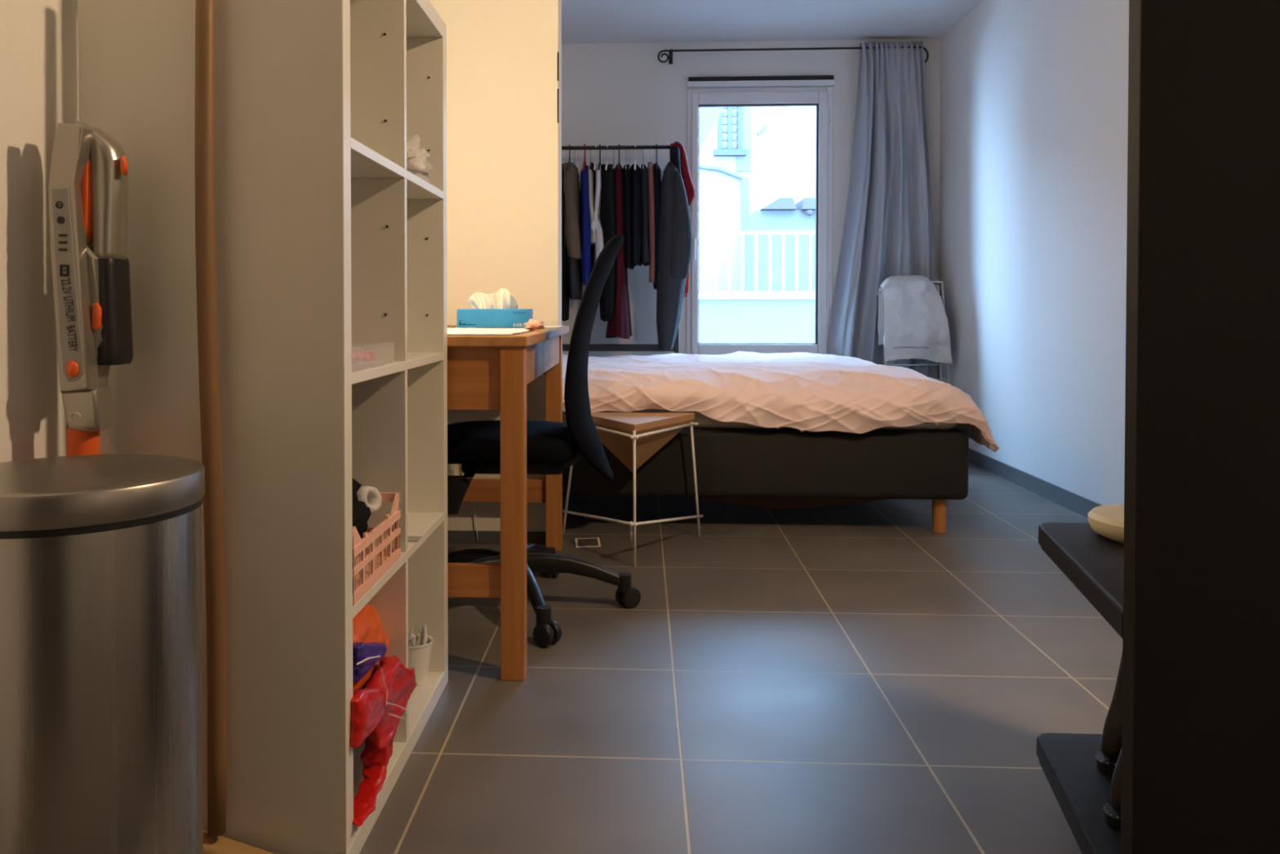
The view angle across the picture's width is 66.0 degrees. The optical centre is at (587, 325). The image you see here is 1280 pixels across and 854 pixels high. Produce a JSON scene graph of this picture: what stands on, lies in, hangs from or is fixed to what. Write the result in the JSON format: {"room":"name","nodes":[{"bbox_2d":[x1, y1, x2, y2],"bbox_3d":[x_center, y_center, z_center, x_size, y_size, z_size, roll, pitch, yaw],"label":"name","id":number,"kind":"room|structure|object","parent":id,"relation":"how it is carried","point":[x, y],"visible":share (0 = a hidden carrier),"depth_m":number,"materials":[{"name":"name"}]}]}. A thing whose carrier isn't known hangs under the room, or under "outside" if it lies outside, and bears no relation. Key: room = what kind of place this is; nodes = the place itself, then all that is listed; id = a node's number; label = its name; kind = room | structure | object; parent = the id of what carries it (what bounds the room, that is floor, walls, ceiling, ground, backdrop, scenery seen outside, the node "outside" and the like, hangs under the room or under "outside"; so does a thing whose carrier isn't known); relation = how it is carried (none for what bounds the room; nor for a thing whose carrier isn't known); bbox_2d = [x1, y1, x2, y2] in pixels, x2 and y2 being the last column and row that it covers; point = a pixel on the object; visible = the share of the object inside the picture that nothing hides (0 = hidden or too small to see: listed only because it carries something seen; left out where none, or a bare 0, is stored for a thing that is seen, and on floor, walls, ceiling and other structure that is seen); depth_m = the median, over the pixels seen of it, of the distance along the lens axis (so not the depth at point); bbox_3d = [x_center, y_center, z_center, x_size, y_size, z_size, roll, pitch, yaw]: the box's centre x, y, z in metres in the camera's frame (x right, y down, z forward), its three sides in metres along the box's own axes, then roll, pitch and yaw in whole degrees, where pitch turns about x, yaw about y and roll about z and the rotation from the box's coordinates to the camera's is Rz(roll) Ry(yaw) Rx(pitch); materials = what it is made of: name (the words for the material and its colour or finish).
{"room":"studio apartment","nodes":[
{"label":"studio apartment","id":0,"kind":"room"},
{"bbox_2d":[0,0,79,462],"bbox_3d":[-0.770,-0.433,2.603,0.120,2.450,7.130,0,1,3],"label":"wall","id":1,"kind":"structure","parent":0,"point":[39,38],"depth_m":1.37,"materials":[{"name":"white paint"}]},
{"bbox_2d":[429,0,561,544],"bbox_3d":[-0.379,-0.450,3.544,0.559,2.450,0.148,0,1,3],"label":"wall","id":2,"kind":"structure","parent":0,"point":[504,132],"depth_m":3.47,"materials":[{"name":"beige paint"}]},
{"bbox_2d":[447,467,456,475],"bbox_3d":[-0.497,0.538,3.496,0.055,0.060,0.012,0,1,3],"label":"wall socket","id":3,"kind":"object","parent":2,"relation":"attached to","point":[451,471],"visible":0.25,"depth_m":3.49,"materials":[{"name":"white plastic"}]},
{"bbox_2d":[463,473,478,539],"bbox_3d":[-0.421,0.598,3.487,0.064,0.324,0.004,0,1,3],"label":"power cable","id":4,"kind":"object","parent":2,"relation":"attached to","point":[464,473],"visible":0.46,"depth_m":3.49,"materials":[{"name":"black plastic"}]},
{"bbox_2d":[557,88,559,123],"bbox_3d":[-0.105,-0.771,3.461,0.005,0.119,0.012,0,1,3],"label":"wall fitting","id":5,"kind":"object","parent":2,"relation":"attached to","point":[557,89],"visible":1,"depth_m":3.46,"materials":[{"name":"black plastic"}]},
{"bbox_2d":[557,52,559,81],"bbox_3d":[-0.105,-0.908,3.458,0.005,0.100,0.012,0,1,3],"label":"wall fitting","id":6,"kind":"object","parent":2,"relation":"attached to","point":[557,52],"visible":1,"depth_m":3.45,"materials":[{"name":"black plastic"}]},
{"bbox_2d":[699,106,723,151],"bbox_3d":[0.927,-1.484,8.387,0.450,0.748,0.900,0,1,3],"label":"sky","id":7,"kind":"structure","parent":0,"point":[708,116],"depth_m":7.93,"materials":[{"name":"white"}]},
{"bbox_2d":[359,461,1122,853],"bbox_3d":[0.608,0.853,2.552,2.840,0.120,7.130,0,1,3],"label":"floor","id":8,"kind":"structure","parent":0,"point":[863,677],"depth_m":2.12,"materials":[{"name":"grey tile"}]},
{"bbox_2d":[47,120,133,456],"bbox_3d":[-0.687,0.251,1.367,0.102,1.067,0.080,0,1,-24],"label":"stick vacuum","id":9,"kind":"object","parent":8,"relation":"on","point":[87,187],"visible":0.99,"depth_m":1.34,"materials":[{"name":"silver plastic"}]},
{"bbox_2d":[97,257,133,365],"bbox_3d":[-0.670,-0.020,1.378,0.048,0.149,0.060,0,1,3],"label":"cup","id":10,"kind":"object","parent":9,"relation":"on","point":[114,325],"depth_m":1.35,"materials":[{"name":"black plastic"}]},
{"bbox_2d":[0,453,204,853],"bbox_3d":[-0.601,0.493,1.147,0.291,0.650,0.294,-1,1,-41],"label":"waste bin","id":11,"kind":"object","parent":8,"relation":"on","point":[101,605],"visible":1,"depth_m":1.04,"materials":[{"name":"metal"}]},
{"bbox_2d":[99,427,117,454],"bbox_3d":[-0.686,0.439,1.423,0.051,0.749,0.012,0,1,3],"label":"strip","id":12,"kind":"object","parent":8,"relation":"on","point":[107,443],"visible":0.02,"depth_m":1.41,"materials":[{"name":"grey plastic"}]},
{"bbox_2d":[195,0,275,853],"bbox_3d":[-0.554,0.139,1.409,0.273,1.347,0.047,0,1,7],"label":"wooden door frame","id":13,"kind":"structure","parent":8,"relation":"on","point":[214,842],"depth_m":1.40,"materials":[{"name":"brown wood"}]},
{"bbox_2d":[77,0,448,853],"bbox_3d":[-0.531,0.074,1.821,0.395,1.463,0.760,0,1,3],"label":"shelving unit","id":14,"kind":"object","parent":8,"relation":"on","point":[327,247],"visible":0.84,"depth_m":1.44,"materials":[{"name":"white laminate"}]},
{"bbox_2d":[353,682,368,782],"bbox_3d":[-0.393,0.719,1.742,0.089,0.213,0.176,0,1,3],"label":"bag","id":15,"kind":"object","parent":14,"relation":"on","point":[358,766],"visible":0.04,"depth_m":1.66,"materials":[{"name":"plastic"}]},
{"bbox_2d":[352,604,389,693],"bbox_3d":[-0.411,0.556,1.691,0.103,0.138,0.276,0,1,3],"label":"bag","id":16,"kind":"object","parent":15,"relation":"on","point":[367,627],"visible":0.27,"depth_m":1.68,"materials":[{"name":"orange fabric"}]},
{"bbox_2d":[352,641,386,680],"bbox_3d":[-0.368,0.538,1.616,0.049,0.053,0.240,0,1,3],"label":"bag","id":17,"kind":"object","parent":16,"relation":"on","point":[366,655],"visible":0.71,"depth_m":1.58,"materials":[{"name":"purple fabric"}]},
{"bbox_2d":[352,492,400,605],"bbox_3d":[-0.509,0.361,1.632,0.330,0.117,0.288,0,1,3],"label":"plastic crate","id":18,"kind":"object","parent":14,"relation":"on","point":[369,564],"visible":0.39,"depth_m":1.63,"materials":[{"name":"pink plastic"}]},
{"bbox_2d":[351,477,371,538],"bbox_3d":[-0.518,0.327,1.639,0.309,0.176,0.293,0,1,3],"label":"folded clothes","id":19,"kind":"object","parent":18,"relation":"in","point":[361,512],"visible":0.07,"depth_m":1.65,"materials":[{"name":"black fabric"}]},
{"bbox_2d":[356,485,382,514],"bbox_3d":[-0.406,0.316,1.752,0.074,0.060,0.052,0,1,24],"label":"roll","id":20,"kind":"object","parent":19,"relation":"on","point":[371,495],"visible":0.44,"depth_m":1.74,"materials":[{"name":"white paper"}]},
{"bbox_2d":[352,655,416,826],"bbox_3d":[-0.343,0.640,1.654,0.054,0.208,0.381,0,1,3],"label":"bag","id":21,"kind":"object","parent":14,"relation":"on","point":[397,682],"visible":0.87,"depth_m":1.59,"materials":[{"name":"red plastic"}]},
{"bbox_2d":[349,686,386,747],"bbox_3d":[-0.343,0.589,1.545,0.035,0.069,0.183,0,1,3],"label":"bag","id":22,"kind":"object","parent":21,"relation":"on","point":[368,708],"visible":0.88,"depth_m":1.48,"materials":[{"name":"red plastic"}]},
{"bbox_2d":[408,535,422,542],"bbox_3d":[-0.346,0.415,1.909,0.040,0.002,0.040,0,1,3],"label":"paper slip","id":23,"kind":"object","parent":14,"relation":"on","point":[411,538],"visible":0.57,"depth_m":1.91,"materials":[{"name":"white paper"}]},
{"bbox_2d":[406,133,433,183],"bbox_3d":[-0.394,-0.339,1.998,0.149,0.099,0.248,0,1,3],"label":"plastic bag","id":24,"kind":"object","parent":14,"relation":"on","point":[417,164],"visible":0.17,"depth_m":1.97,"materials":[{"name":"white plastic"}]},
{"bbox_2d":[408,634,433,685],"bbox_3d":[-0.370,0.719,2.106,0.076,0.089,0.076,0,1,3],"label":"plastic cup","id":25,"kind":"object","parent":14,"relation":"on","point":[419,656],"visible":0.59,"depth_m":2.08,"materials":[{"name":"white plastic"}]},
{"bbox_2d":[408,622,427,645],"bbox_3d":[-0.373,0.686,2.106,0.057,0.097,0.067,0,1,3],"label":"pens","id":26,"kind":"object","parent":25,"relation":"in","point":[423,633],"visible":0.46,"depth_m":2.11,"materials":[{"name":"white plastic"}]},
{"bbox_3d":[-0.433,0.051,1.628,0.164,0.035,0.266,0,1,3],"label":"clear box","id":27,"kind":"object","parent":14,"relation":"on","visible":0},
{"bbox_2d":[351,350,376,364],"bbox_3d":[-0.433,0.055,1.628,0.122,0.020,0.250,0,1,3],"label":"string","id":28,"kind":"object","parent":27,"relation":"in","point":[366,356],"visible":0.18,"depth_m":1.66,"materials":[{"name":"pink fabric"}]},
{"bbox_2d":[447,325,568,680],"bbox_3d":[-0.394,0.400,2.841,0.588,0.775,1.264,0,1,3],"label":"desk","id":29,"kind":"object","parent":8,"relation":"on","point":[485,371],"visible":0.51,"depth_m":2.21,"materials":[{"name":"brown wood"}]},
{"bbox_2d":[447,327,532,334],"bbox_3d":[-0.411,0.014,2.537,0.517,0.004,0.620,0,1,3],"label":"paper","id":30,"kind":"object","parent":29,"relation":"on","point":[456,331],"visible":0.37,"depth_m":2.50,"materials":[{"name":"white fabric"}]},
{"bbox_2d":[447,324,455,328],"bbox_3d":[-0.444,0.002,2.859,0.139,0.012,0.008,1,1,29],"label":"pencil","id":31,"kind":"object","parent":30,"relation":"on","point":[448,326],"visible":0.35,"depth_m":2.83,"materials":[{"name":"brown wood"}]},
{"bbox_2d":[457,308,533,327],"bbox_3d":[-0.280,-0.021,2.974,0.215,0.055,0.111,0,1,3],"label":"tissue box","id":32,"kind":"object","parent":29,"relation":"on","point":[466,317],"visible":0.94,"depth_m":2.92,"materials":[{"name":"blue cardboard"}]},
{"bbox_2d":[467,288,518,308],"bbox_3d":[-0.288,-0.078,2.972,0.156,0.066,0.068,0,1,3],"label":"tissue","id":33,"kind":"object","parent":32,"relation":"on","point":[502,299],"visible":0.91,"depth_m":2.98,"materials":[{"name":"paper"}]},
{"bbox_2d":[524,318,544,329],"bbox_3d":[-0.143,-0.003,2.632,0.056,0.029,0.069,0,1,3],"label":"paper ball","id":34,"kind":"object","parent":29,"relation":"on","point":[531,324],"visible":1,"depth_m":2.62,"materials":[{"name":"paper"}]},
{"bbox_2d":[523,325,563,328],"bbox_3d":[-0.139,0.005,3.193,0.098,0.002,0.360,0,1,3],"label":"paper sheet","id":35,"kind":"object","parent":29,"relation":"on","point":[545,326],"visible":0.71,"depth_m":3.11,"materials":[{"name":"white paper"}]},
{"bbox_2d":[447,235,640,647],"bbox_3d":[-0.176,0.274,2.746,0.644,1.030,0.679,0,1,3],"label":"office chair","id":36,"kind":"object","parent":8,"relation":"on","point":[552,446],"visible":0.73,"depth_m":2.59,"materials":[{"name":"black plastic"}]},
{"bbox_2d":[575,537,600,546],"bbox_3d":[-0.001,0.774,3.505,0.088,0.002,0.140,0,1,-2],"label":"picture card","id":37,"kind":"object","parent":8,"relation":"on","point":[580,542],"visible":1,"depth_m":3.50,"materials":[{"name":"white paper"}]},
{"bbox_2d":[577,537,598,546],"bbox_3d":[-0.001,0.773,3.505,0.073,0.001,0.118,0,1,-2],"label":"picture","id":38,"kind":"object","parent":37,"relation":"on","point":[580,541],"depth_m":3.51},
{"bbox_2d":[561,142,695,353],"bbox_3d":[0.058,-0.162,5.723,1.126,1.795,0.440,0,1,3],"label":"clothes rack","id":39,"kind":"object","parent":8,"relation":"on","point":[593,347],"depth_m":5.69,"materials":[{"name":"black metal"}]},
{"bbox_2d":[566,144,570,170],"bbox_3d":[-0.107,-0.962,5.718,0.010,0.176,0.374,0,1,3],"label":"clothes hanger","id":40,"kind":"object","parent":39,"relation":"hanging from","point":[569,162],"visible":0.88,"depth_m":5.71,"materials":[{"name":"black plastic"}]},
{"bbox_2d":[561,163,569,321],"bbox_3d":[-0.159,-0.480,5.730,0.122,0.914,0.441,0,1,3],"label":"coat","id":41,"kind":"object","parent":40,"relation":"hanging from","point":[565,296],"visible":0.19,"depth_m":5.56,"materials":[{"name":"black fabric"}]},
{"bbox_2d":[565,247,582,299],"bbox_3d":[-0.082,-0.533,5.741,0.109,0.767,0.400,0,1,3],"label":"jacket","id":42,"kind":"object","parent":40,"relation":"hanging from","point":[574,273],"visible":0.41,"depth_m":5.59,"materials":[{"name":"grey fabric"}]},
{"bbox_2d":[582,143,586,170],"bbox_3d":[-0.019,-0.963,5.713,0.012,0.178,0.375,0,1,3],"label":"clothes hanger","id":43,"kind":"object","parent":39,"relation":"hanging from","point":[584,161],"visible":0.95,"depth_m":5.69,"materials":[{"name":"plastic"}]},
{"bbox_2d":[580,164,594,285],"bbox_3d":[-0.006,-0.577,5.722,0.076,0.698,0.360,0,1,3],"label":"dress","id":44,"kind":"object","parent":43,"relation":"hanging from","point":[587,249],"visible":0.75,"depth_m":5.56,"materials":[{"name":"blue fabric"}]},
{"bbox_2d":[593,144,597,169],"bbox_3d":[0.046,-0.963,5.710,0.011,0.177,0.375,0,1,3],"label":"clothes hanger","id":45,"kind":"object","parent":39,"relation":"hanging from","point":[595,162],"visible":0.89,"depth_m":5.69,"materials":[{"name":"white plastic"}]},
{"bbox_2d":[591,164,604,262],"bbox_3d":[0.076,-0.637,5.684,0.105,0.580,0.322,0,1,3],"label":"robe","id":46,"kind":"object","parent":45,"relation":"hanging from","point":[596,226],"visible":0.73,"depth_m":5.56,"materials":[{"name":"white fabric"}]},
{"bbox_2d":[589,162,595,199],"bbox_3d":[0.029,-0.792,5.743,0.050,0.304,0.261,0,1,3],"label":"cardigan","id":47,"kind":"object","parent":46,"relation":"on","point":[592,165],"visible":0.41,"depth_m":5.63,"materials":[{"name":"black fabric"}]},
{"bbox_2d":[597,144,601,169],"bbox_3d":[0.070,-0.962,5.708,0.010,0.176,0.374,0,1,3],"label":"clothes hanger","id":48,"kind":"object","parent":39,"relation":"hanging from","point":[599,162],"visible":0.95,"depth_m":5.70,"materials":[{"name":"black plastic"}]},
{"bbox_2d":[604,143,608,169],"bbox_3d":[0.111,-0.962,5.706,0.011,0.177,0.375,0,1,3],"label":"clothes hanger","id":49,"kind":"object","parent":39,"relation":"hanging from","point":[606,162],"visible":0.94,"depth_m":5.69,"materials":[{"name":"white plastic"}]},
{"bbox_2d":[599,164,613,321],"bbox_3d":[0.120,-0.476,5.712,0.113,0.907,0.380,0,1,3],"label":"blouse","id":50,"kind":"object","parent":49,"relation":"hanging from","point":[606,220],"visible":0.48,"depth_m":5.54,"materials":[{"name":"black fabric"}]},
{"bbox_2d":[612,145,614,169],"bbox_3d":[0.148,-0.961,5.704,0.004,0.168,0.372,0,1,3],"label":"clothes hanger","id":51,"kind":"object","parent":39,"relation":"hanging from","point":[613,145],"visible":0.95,"depth_m":5.70,"materials":[{"name":"metal"}]},
{"bbox_2d":[607,164,615,316],"bbox_3d":[0.138,-0.485,5.715,0.075,0.888,0.341,0,1,3],"label":"skirt","id":52,"kind":"object","parent":51,"relation":"hanging from","point":[610,171],"visible":0.41,"depth_m":5.55,"materials":[{"name":"fabric"}]},
{"bbox_2d":[617,143,620,169],"bbox_3d":[0.181,-0.962,5.702,0.010,0.176,0.374,0,1,3],"label":"clothes hanger","id":53,"kind":"object","parent":39,"relation":"hanging from","point":[619,161],"visible":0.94,"depth_m":5.67,"materials":[{"name":"black plastic"}]},
{"bbox_2d":[605,164,631,338],"bbox_3d":[0.178,-0.427,5.709,0.155,1.004,0.340,0,1,3],"label":"dress","id":54,"kind":"object","parent":53,"relation":"hanging from","point":[620,326],"visible":0.68,"depth_m":5.58,"materials":[{"name":"red fabric"}]},
{"bbox_2d":[634,143,635,169],"bbox_3d":[0.274,-0.962,5.697,0.011,0.177,0.375,0,1,3],"label":"clothes hanger","id":55,"kind":"object","parent":39,"relation":"hanging from","point":[634,144],"visible":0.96,"depth_m":5.68,"materials":[{"name":"white plastic"}]},
{"bbox_2d":[631,164,641,266],"bbox_3d":[0.277,-0.636,5.705,0.071,0.585,0.322,0,1,3],"label":"trousers","id":56,"kind":"object","parent":55,"relation":"hanging from","point":[636,221],"visible":0.76,"depth_m":5.56,"materials":[{"name":"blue fabric"}]},
{"bbox_2d":[655,143,657,169],"bbox_3d":[0.398,-0.962,5.691,0.010,0.176,0.374,0,1,3],"label":"clothes hanger","id":57,"kind":"object","parent":39,"relation":"hanging from","point":[656,161],"visible":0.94,"depth_m":5.64,"materials":[{"name":"black plastic"}]},
{"bbox_2d":[653,163,662,288],"bbox_3d":[0.402,-0.570,5.696,0.064,0.724,0.302,0,1,3],"label":"garment","id":58,"kind":"object","parent":57,"relation":"hanging from","point":[657,173],"visible":0.54,"depth_m":5.56,"materials":[{"name":"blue fabric"}]},
{"bbox_3d":[0.223,-0.961,5.700,0.004,0.168,0.372,0,1,3],"label":"clothes hanger","id":59,"kind":"object","parent":39,"relation":"hanging from","visible":0},
{"bbox_2d":[622,164,634,269],"bbox_3d":[0.234,-0.627,5.705,0.071,0.604,0.322,0,1,3],"label":"trousers","id":60,"kind":"object","parent":59,"relation":"hanging from","point":[626,172],"visible":0.75,"depth_m":5.56,"materials":[{"name":"black fabric"}]},
{"bbox_3d":[0.320,-0.961,5.695,0.004,0.168,0.372,0,1,3],"label":"clothes hanger","id":61,"kind":"object","parent":39,"relation":"hanging from","visible":0},
{"bbox_2d":[640,164,650,266],"bbox_3d":[0.336,-0.638,5.701,0.071,0.580,0.282,0,1,3],"label":"trousers","id":62,"kind":"object","parent":61,"relation":"hanging from","point":[645,248],"visible":0.73,"depth_m":5.58,"materials":[{"name":"fabric"}]},
{"bbox_3d":[0.014,-0.961,5.711,0.004,0.168,0.372,0,1,3],"label":"clothes hanger","id":63,"kind":"object","parent":39,"relation":"hanging from","visible":0},
{"bbox_2d":[588,168,595,245],"bbox_3d":[0.035,-0.691,5.716,0.077,0.461,0.303,0,1,3],"label":"shirt","id":64,"kind":"object","parent":63,"relation":"hanging from","point":[591,200],"visible":0.48,"depth_m":5.58,"materials":[{"name":"beige fabric"}]},
{"bbox_2d":[562,412,702,567],"bbox_3d":[0.150,0.549,3.381,0.520,0.459,0.463,0,1,3],"label":"side table","id":65,"kind":"object","parent":8,"relation":"on","point":[633,437],"visible":0.87,"depth_m":3.40,"materials":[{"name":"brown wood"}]},
{"bbox_2d":[562,408,968,533],"bbox_3d":[0.438,0.502,4.415,2.000,0.515,1.555,0,1,3],"label":"bed","id":66,"kind":"object","parent":8,"relation":"on","point":[740,464],"visible":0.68,"depth_m":3.62,"materials":[{"name":"black fabric"}]},
{"bbox_2d":[562,351,999,452],"bbox_3d":[0.547,0.293,4.404,1.951,0.300,1.699,0,1,3],"label":"duvet","id":67,"kind":"object","parent":66,"relation":"on","point":[810,392],"visible":0.77,"depth_m":3.60,"materials":[{"name":"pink fabric"}]},
{"bbox_2d":[884,280,950,383],"bbox_3d":[1.895,0.243,5.641,0.388,0.990,0.114,0,1,3],"label":"drying rack","id":68,"kind":"object","parent":8,"relation":"on","point":[940,379],"visible":0.27,"depth_m":5.62,"materials":[{"name":"white metal"}]},
{"bbox_2d":[875,275,952,364],"bbox_3d":[1.857,-0.030,5.610,0.390,0.507,0.234,0,1,3],"label":"bath towel","id":69,"kind":"object","parent":68,"relation":"hanging from","point":[913,320],"visible":1,"depth_m":5.54,"materials":[{"name":"white fabric"}]},
{"bbox_2d":[1036,0,1279,853],"bbox_3d":[0.872,0.063,1.399,0.448,1.500,0.555,0,1,3],"label":"shoe rack","id":70,"kind":"object","parent":8,"relation":"on","point":[1191,592],"visible":1,"depth_m":1.13,"materials":[{"name":"black laminate"}]},
{"bbox_2d":[1036,732,1120,853],"bbox_3d":[0.862,0.711,1.414,0.426,0.036,0.497,0,1,3],"label":"shelf","id":71,"kind":"object","parent":70,"relation":"attached to","point":[1068,761],"depth_m":1.48,"materials":[{"name":"black laminate"}]},
{"bbox_2d":[1038,522,1124,638],"bbox_3d":[0.862,0.354,1.408,0.426,0.036,0.497,0,1,3],"label":"shelf","id":72,"kind":"object","parent":70,"relation":"attached to","point":[1092,562],"depth_m":1.42,"materials":[{"name":"black laminate"}]},
{"bbox_2d":[1088,503,1124,543],"bbox_3d":[0.886,0.313,1.535,0.188,0.040,0.188,0,1,3],"label":"wooden dish","id":73,"kind":"object","parent":70,"relation":"on","point":[1107,521],"visible":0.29,"depth_m":1.52,"materials":[{"name":"beige wood"}]},
{"bbox_2d":[1095,653,1122,774],"bbox_3d":[0.921,0.583,1.539,0.264,0.214,0.094,0,1,-4],"label":"boot","id":74,"kind":"object","parent":70,"relation":"on","point":[1111,739],"visible":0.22,"depth_m":1.52,"materials":[{"name":"black leather"}]},
{"bbox_2d":[1103,748,1121,830],"bbox_3d":[0.849,0.586,1.377,0.264,0.214,0.094,0,1,-4],"label":"boot","id":75,"kind":"object","parent":70,"relation":"on","point":[1112,811],"visible":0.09,"depth_m":1.36,"materials":[{"name":"black leather"}]},
{"bbox_2d":[561,38,940,380],"bbox_3d":[0.801,-0.496,6.098,2.640,2.450,0.220,0,1,3],"label":"wall","id":76,"kind":"structure","parent":0,"point":[613,94],"depth_m":5.99,"materials":[{"name":"white paint"}]},
{"bbox_2d":[686,86,833,355],"bbox_3d":[1.040,-0.602,5.964,0.880,1.668,0.158,0,1,3],"label":"window","id":77,"kind":"structure","parent":76,"relation":"in","point":[822,98],"depth_m":5.94,"materials":[{"name":"white plastic"}]},
{"bbox_2d":[686,80,835,88],"bbox_3d":[1.043,-1.457,5.940,0.887,0.034,0.035,0,1,3],"label":"trim","id":78,"kind":"structure","parent":76,"relation":"attached to","point":[775,83],"depth_m":5.92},
{"bbox_2d":[688,75,833,81],"bbox_3d":[1.044,-1.491,5.947,0.870,0.025,0.020,0,1,3],"label":"trim","id":79,"kind":"structure","parent":76,"relation":"attached to","point":[819,77],"depth_m":5.94,"materials":[{"name":"black metal"}]},
{"bbox_2d":[657,46,928,64],"bbox_3d":[1.219,-1.607,5.899,1.601,0.107,0.092,0,1,3],"label":"curtain rod","id":80,"kind":"object","parent":76,"relation":"attached to","point":[669,57],"visible":1,"depth_m":5.87,"materials":[{"name":"black metal"}]},
{"bbox_2d":[826,40,936,378],"bbox_3d":[1.727,-0.482,5.820,0.700,2.383,0.196,0,1,3],"label":"curtain","id":81,"kind":"object","parent":80,"relation":"hanging from","point":[888,230],"visible":0.66,"depth_m":5.81,"materials":[{"name":"grey fabric"}]},
{"bbox_2d":[561,0,982,44],"bbox_3d":[0.608,-1.717,2.506,2.840,0.120,7.130,0,1,3],"label":"ceiling","id":82,"kind":"structure","parent":0,"point":[583,21],"depth_m":5.51,"materials":[{"name":"paint"}]},
{"bbox_2d":[937,0,1128,505],"bbox_3d":[1.986,-0.431,2.454,0.120,2.450,7.130,0,1,3],"label":"wall","id":83,"kind":"structure","parent":0,"point":[1033,104],"depth_m":4.41,"materials":[{"name":"white paint"}]},
{"bbox_2d":[968,447,1102,517],"bbox_3d":[1.972,0.741,3.427,0.010,0.072,5.030,0,1,3],"label":"baseboard","id":84,"kind":"structure","parent":83,"relation":"attached to","point":[1082,505],"depth_m":4.44,"materials":[{"name":"grey tile"}]},
{"label":"outside","id":85,"kind":"structure","parent":0,"visible":0},
{"bbox_3d":[1.981,3.663,18.188,30.000,0.300,23.600,0,1,3],"label":"ground","id":86,"kind":"structure","parent":85,"visible":0},
{"bbox_2d":[698,106,815,291],"bbox_3d":[1.316,-0.312,15.083,17.000,7.740,0.530,0,1,3],"label":"apartment building","id":87,"kind":"structure","parent":86,"relation":"on","point":[752,157],"depth_m":14.84,"materials":[{"name":"white paint"}]},
{"bbox_2d":[698,230,815,342],"bbox_3d":[1.419,1.370,9.613,5.000,4.573,0.200,0,1,3],"label":"balcony","id":88,"kind":"object","parent":86,"relation":"on","point":[724,317],"visible":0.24,"depth_m":9.53,"materials":[{"name":"white metal"}]},
{"bbox_2d":[742,197,815,291],"bbox_3d":[3.470,0.999,13.077,2.654,5.192,1.750,0,1,3],"label":"outbuilding","id":89,"kind":"structure","parent":86,"relation":"on","point":[783,214],"depth_m":12.37,"materials":[{"name":"white paint"}]},
{"bbox_3d":[0.481,-0.962,5.686,0.012,0.179,0.375,0,1,3],"label":"clothes hanger","id":90,"kind":"object","parent":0,"visible":0},
{"bbox_2d":[656,161,692,351],"bbox_3d":[0.486,-0.389,5.554,0.199,1.061,0.235,0,1,3],"label":"coat","id":91,"kind":"object","parent":90,"relation":"hanging from","point":[675,244],"visible":0.98,"depth_m":5.48,"materials":[{"name":"grey fabric"}]},
{"bbox_2d":[684,271,688,297],"bbox_3d":[0.550,-0.297,5.644,0.060,0.271,0.029,0,1,3],"label":"scarf","id":92,"kind":"object","parent":91,"relation":"hanging from","point":[686,291],"visible":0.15,"depth_m":5.64,"materials":[{"name":"red fabric"}]},
{"bbox_2d":[669,146,681,175],"bbox_3d":[0.498,-0.893,5.566,0.072,0.242,0.098,0,1,3],"label":"hood","id":93,"kind":"object","parent":90,"relation":"hanging from","point":[674,152],"visible":0.58,"depth_m":5.53,"materials":[{"name":"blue fabric"}]},
{"bbox_3d":[0.361,-0.961,5.693,0.004,0.168,0.372,0,1,3],"label":"clothes hanger","id":94,"kind":"object","parent":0,"visible":0},
{"bbox_2d":[647,161,654,282],"bbox_3d":[0.371,-0.587,5.639,0.064,0.689,0.101,0,1,3],"label":"shirt","id":95,"kind":"object","parent":94,"relation":"hanging from","point":[651,173],"visible":0.8,"depth_m":5.59,"materials":[{"name":"fabric"}]},
{"bbox_3d":[-0.079,-0.961,5.716,0.004,0.168,0.372,0,1,3],"label":"clothes hanger","id":96,"kind":"object","parent":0,"visible":0},
{"bbox_2d":[561,162,581,259],"bbox_3d":[-0.087,-0.659,5.725,0.148,0.564,0.420,0,1,3],"label":"puffer jacket","id":97,"kind":"object","parent":96,"relation":"hanging from","point":[572,217],"visible":0.76,"depth_m":5.54,"materials":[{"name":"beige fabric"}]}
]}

